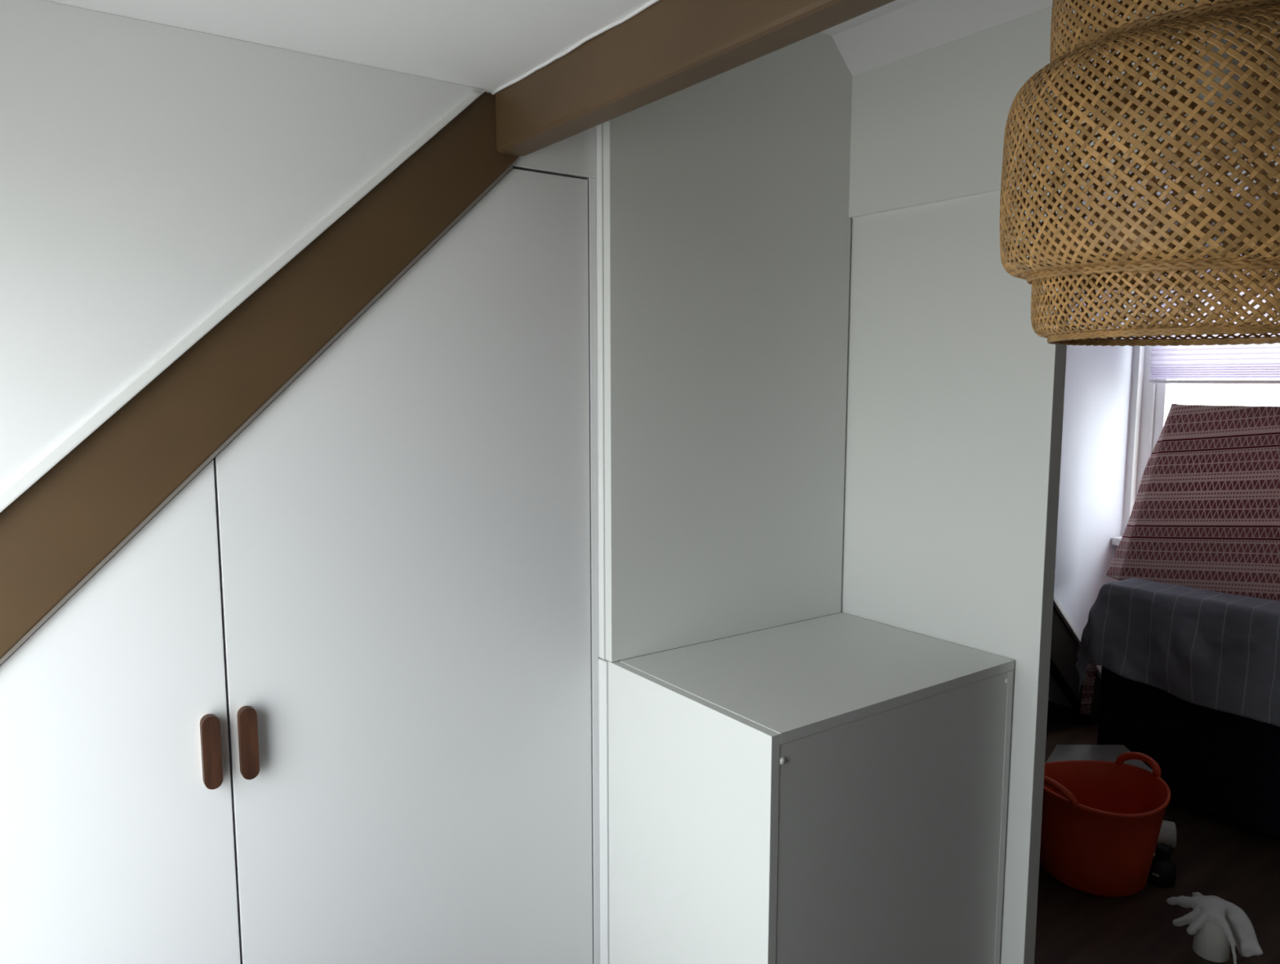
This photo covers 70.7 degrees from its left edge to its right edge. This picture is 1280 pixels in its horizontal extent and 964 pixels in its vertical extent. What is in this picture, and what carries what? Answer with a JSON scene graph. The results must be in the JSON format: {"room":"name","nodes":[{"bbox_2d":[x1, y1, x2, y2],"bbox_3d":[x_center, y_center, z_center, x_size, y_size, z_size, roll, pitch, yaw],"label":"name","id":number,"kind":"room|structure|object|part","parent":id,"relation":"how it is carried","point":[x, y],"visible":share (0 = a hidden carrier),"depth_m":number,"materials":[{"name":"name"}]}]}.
{"room":"attic bedroom","nodes":[
{"label":"attic bedroom","id":0,"kind":"room"},
{"bbox_2d":[0,0,486,492],"bbox_3d":[-0.695,-0.167,1.313,1.014,0.933,0.084,-5,8,-35],"label":"sloped ceiling","id":1,"kind":"structure","parent":0,"point":[149,171],"depth_m":1.24,"materials":[{"name":"white paint"}]},
{"bbox_2d":[0,91,480,512],"bbox_3d":[-0.678,-0.159,1.272,1.009,0.921,0.011,-5,8,-35],"label":"trim","id":2,"kind":"structure","parent":1,"relation":"attached to","point":[35,472],"depth_m":1.30,"materials":[{"name":"white paint"}]},
{"bbox_2d":[0,92,519,665],"bbox_3d":[-0.676,-0.087,1.361,1.079,1.160,0.102,-5,8,-35],"label":"rafter","id":3,"kind":"object","parent":1,"relation":"attached to","point":[56,535],"visible":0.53,"depth_m":1.33,"materials":[{"name":"brown paint"}]},
{"bbox_2d":[491,0,659,94],"bbox_3d":[0.393,-0.557,0.635,0.008,0.008,2.220,-5,8,-35],"label":"trim","id":4,"kind":"structure","parent":1,"relation":"attached to","point":[646,5],"depth_m":1.30,"materials":[{"name":"white paint"}]},
{"bbox_2d":[44,0,651,93],"bbox_3d":[0.560,-0.464,-0.458,1.065,0.060,4.250,-5,8,-35],"label":"ceiling","id":5,"kind":"structure","parent":0,"point":[487,45],"depth_m":1.25,"materials":[{"name":"white paint"}]},
{"bbox_2d":[495,0,895,156],"bbox_3d":[1.000,-0.543,-0.165,0.059,0.348,4.228,-5,8,-35],"label":"purlin","id":6,"kind":"object","parent":5,"relation":"attached to","point":[668,47],"visible":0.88,"depth_m":1.19,"materials":[{"name":"brown paint"}]},
{"bbox_2d":[617,642,702,661],"bbox_3d":[-0.783,0.092,2.010,2.340,2.600,0.060,-5,8,-35],"label":"wall","id":7,"kind":"structure","parent":0,"point":[700,642],"depth_m":2.62,"materials":[{"name":"white paint"}]},
{"bbox_2d":[702,617,817,643],"bbox_3d":[-0.029,-0.090,3.518,4.870,2.620,0.100,-5,8,-35],"label":"wall","id":8,"kind":"structure","parent":0,"point":[817,617],"depth_m":3.93,"materials":[{"name":"white paint"}]},
{"bbox_2d":[817,0,1279,963],"bbox_3d":[1.695,0.427,0.476,0.077,2.283,4.280,-5,8,-35],"label":"wall","id":9,"kind":"structure","parent":0,"point":[954,411],"depth_m":1.83,"materials":[{"name":"white paint"}]},
{"bbox_2d":[819,0,1279,217],"bbox_3d":[2.034,-0.934,1.379,3.485,0.217,5.600,-5,8,-35],"label":"ceiling","id":10,"kind":"structure","parent":0,"point":[895,30],"depth_m":1.81,"materials":[{"name":"white paint"}]},
{"bbox_2d":[999,0,1279,346],"bbox_3d":[0.723,-0.520,1.118,0.510,0.684,0.502,-2,7,-16],"label":"pendant lamp","id":11,"kind":"object","parent":10,"relation":"hanging from","point":[1220,76],"visible":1,"depth_m":1.00,"materials":[{"name":"beige wicker"}]},
{"bbox_3d":[0.723,-0.532,1.116,0.060,0.127,0.060,-5,8,-35],"label":"bulb","id":12,"kind":"part","parent":11,"relation":"part of","materials":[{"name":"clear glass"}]},
{"bbox_2d":[1053,208,1140,668],"bbox_3d":[1.331,-0.016,3.575,2.200,2.201,0.080,-5,8,-35],"label":"wall","id":13,"kind":"structure","parent":0,"point":[1098,379],"depth_m":4.01,"materials":[{"name":"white paint"}]},
{"bbox_2d":[1049,605,1101,724],"bbox_3d":[1.292,0.077,3.554,2.260,2.274,0.066,-5,8,-35],"label":"rafter","id":14,"kind":"object","parent":13,"relation":"attached to","point":[1064,648],"visible":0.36,"depth_m":4.06,"materials":[{"name":"brown wood"}]},
{"bbox_2d":[1053,595,1101,679],"bbox_3d":[1.350,0.037,3.544,2.190,2.094,0.022,-5,8,-35],"label":"trim","id":15,"kind":"structure","parent":13,"relation":"attached to","point":[1058,607],"depth_m":4.00,"materials":[{"name":"white paint"}]},
{"bbox_2d":[1034,701,1279,963],"bbox_3d":[1.595,1.500,1.405,4.870,0.060,5.700,-5,8,-35],"label":"floor","id":16,"kind":"structure","parent":0,"point":[1237,864],"depth_m":2.82,"materials":[{"name":"brown wood"}]},
{"bbox_2d":[0,123,608,963],"bbox_3d":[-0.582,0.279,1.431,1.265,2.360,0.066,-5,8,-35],"label":"tall cabinet","id":17,"kind":"object","parent":16,"relation":"on","point":[342,697],"visible":0.97,"depth_m":1.51,"materials":[{"name":"white wood"}]},
{"bbox_3d":[-0.868,0.704,1.277,0.555,1.450,0.019,-5,8,-35],"label":"door","id":18,"kind":"part","parent":17,"relation":"part of","materials":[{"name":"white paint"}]},
{"bbox_3d":[-0.649,0.409,1.368,0.026,0.114,0.015,-5,8,-35],"label":"handle","id":19,"kind":"part","parent":17,"relation":"part of","materials":[{"name":"brown wood"}]},
{"bbox_3d":[-0.607,0.404,1.398,0.026,0.114,0.015,-5,8,-35],"label":"handle","id":20,"kind":"part","parent":17,"relation":"part of","materials":[{"name":"brown wood"}]},
{"bbox_3d":[-0.371,0.422,1.602,0.659,1.937,0.019,-5,8,-35],"label":"door","id":21,"kind":"part","parent":17,"relation":"part of","materials":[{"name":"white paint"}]},
{"bbox_3d":[-0.162,-0.745,1.618,0.183,0.368,0.020,-5,8,-35],"label":"filler panel","id":22,"kind":"part","parent":17,"relation":"part of","materials":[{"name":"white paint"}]},
{"bbox_2d":[608,613,1014,963],"bbox_3d":[0.338,0.882,1.831,0.654,1.071,0.462,-5,8,-35],"label":"base cabinet","id":23,"kind":"object","parent":16,"relation":"on","point":[832,788],"visible":1,"depth_m":1.62,"materials":[{"name":"white paint"}]},
{"bbox_3d":[0.078,0.904,1.649,0.018,1.070,0.460,-5,8,-35],"label":"panel","id":24,"kind":"part","parent":23,"relation":"part of","materials":[{"name":"white paint"}]},
{"bbox_2d":[603,32,852,662],"bbox_3d":[0.203,-0.308,1.882,0.652,1.281,0.022,-5,8,-35],"label":"wall","id":25,"kind":"structure","parent":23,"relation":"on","point":[726,220],"depth_m":1.86,"materials":[{"name":"white paint"}]},
{"bbox_3d":[0.464,0.912,1.654,0.615,1.051,0.018,-5,8,-35],"label":"panel","id":26,"kind":"part","parent":23,"relation":"part of","materials":[{"name":"white paint"}]},
{"bbox_3d":[0.598,0.872,2.010,0.018,1.051,0.447,-5,8,-35],"label":"panel","id":27,"kind":"part","parent":23,"relation":"part of","materials":[{"name":"white paint"}]},
{"bbox_2d":[1046,744,1152,773],"bbox_3d":[1.699,1.135,3.433,0.405,0.204,0.469,-5,8,-35],"label":"paper sheet","id":28,"kind":"object","parent":16,"relation":"on","point":[1107,753],"visible":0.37,"depth_m":3.58,"materials":[{"name":"white paper"}]},
{"bbox_2d":[1040,751,1170,897],"bbox_3d":[1.493,1.107,2.961,0.421,0.367,0.406,2,7,13],"label":"tub","id":29,"kind":"object","parent":16,"relation":"on","point":[1102,820],"visible":0.91,"depth_m":2.85,"materials":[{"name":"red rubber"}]},
{"bbox_3d":[1.306,0.968,2.851,0.047,0.065,0.160,-3,7,-28],"label":"handle","id":30,"kind":"part","parent":29,"relation":"part of","materials":[{"name":"red plastic"}]},
{"bbox_3d":[1.681,0.947,3.036,0.047,0.065,0.160,-3,7,-28],"label":"handle","id":31,"kind":"part","parent":29,"relation":"part of","materials":[{"name":"red plastic"}]},
{"bbox_2d":[1147,843,1176,888],"bbox_3d":[1.686,1.236,2.916,0.085,0.122,0.080,-5,8,-35],"label":"bottle","id":32,"kind":"object","parent":16,"relation":"on","point":[1162,872],"visible":0.93,"depth_m":2.89,"materials":[{"name":"plastic"}]},
{"bbox_2d":[1156,820,1176,848],"bbox_3d":[1.808,1.226,3.161,0.110,0.086,0.086,3,7,22],"label":"paper roll","id":33,"kind":"object","parent":16,"relation":"on","point":[1167,834],"visible":0.41,"depth_m":3.12,"materials":[{"name":"white paper"}]},
{"bbox_2d":[1097,666,1279,839],"bbox_3d":[2.626,0.888,2.975,0.540,0.800,1.960,-5,8,-35],"label":"bed base","id":34,"kind":"object","parent":16,"relation":"on","point":[1223,765],"visible":0.31,"depth_m":3.32,"materials":[{"name":"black fabric"}]},
{"bbox_2d":[1075,577,1279,727],"bbox_3d":[2.371,0.686,2.925,0.251,0.479,1.912,-5,8,-35],"label":"striped throw","id":35,"kind":"object","parent":34,"relation":"on","point":[1217,651],"visible":1,"depth_m":3.28,"materials":[{"name":"fabric"}]},
{"bbox_2d":[1080,403,1279,715],"bbox_3d":[2.555,0.415,3.063,0.488,1.319,1.971,-5,8,-35],"label":"patterned cloth","id":36,"kind":"object","parent":34,"relation":"on","point":[1205,514],"visible":0.95,"depth_m":3.51,"materials":[{"name":"fabric"}]},
{"bbox_2d":[1192,920,1230,962],"bbox_3d":[1.621,1.286,2.558,0.090,0.103,0.090,-5,8,-35],"label":"tape roll","id":37,"kind":"object","parent":16,"relation":"on","point":[1211,943],"visible":0.77,"depth_m":2.52,"materials":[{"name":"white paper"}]},
{"bbox_2d":[1166,892,1262,963],"bbox_3d":[1.610,1.257,2.554,0.137,0.147,0.228,-5,8,-35],"label":"glove","id":38,"kind":"object","parent":16,"relation":"on","point":[1241,933],"visible":1,"depth_m":2.53,"materials":[{"name":"white fabric"}]},
{"bbox_2d":[1048,209,1279,708],"bbox_3d":[3.489,0.016,2.592,0.180,2.620,5.700,-5,8,-35],"label":"wall","id":39,"kind":"structure","parent":0,"point":[1055,695],"depth_m":4.15,"materials":[{"name":"white paint"}]},
{"bbox_2d":[1111,535,1122,546],"bbox_3d":[2.898,0.374,3.264,0.145,0.035,2.306,-5,8,-35],"label":"trim","id":40,"kind":"structure","parent":39,"relation":"attached to","point":[1115,540],"depth_m":4.14,"materials":[{"name":"white paint"}]},
{"bbox_2d":[1135,274,1169,497],"bbox_3d":[2.791,-0.307,3.525,0.070,1.250,1.580,-5,8,-35],"label":"window frame","id":41,"kind":"structure","parent":39,"relation":"in","point":[1155,397],"depth_m":4.12,"materials":[{"name":"white paint"}]},
{"bbox_3d":[2.791,-0.307,3.525,0.070,1.250,1.580,-5,8,-35],"label":"frame","id":42,"kind":"part","parent":41,"relation":"part of","materials":[{"name":"white paint"}]},
{"bbox_3d":[2.576,-0.342,3.825,0.040,1.142,0.732,-5,8,-35],"label":"sash","id":43,"kind":"part","parent":41,"relation":"part of","materials":[{"name":"white paint"}]},
{"bbox_2d":[1148,248,1279,383],"bbox_3d":[2.719,-0.653,3.400,0.035,0.565,1.505,-5,8,-35],"label":"blind","id":44,"kind":"object","parent":39,"relation":"attached to","point":[1253,361],"visible":0.43,"depth_m":3.81,"materials":[{"name":"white fabric"}]},
{"bbox_3d":[2.719,-0.379,3.431,0.028,0.014,1.505,-5,8,-35],"label":"rail","id":45,"kind":"part","parent":44,"relation":"part of","materials":[{"name":"white paint"}]}
]}

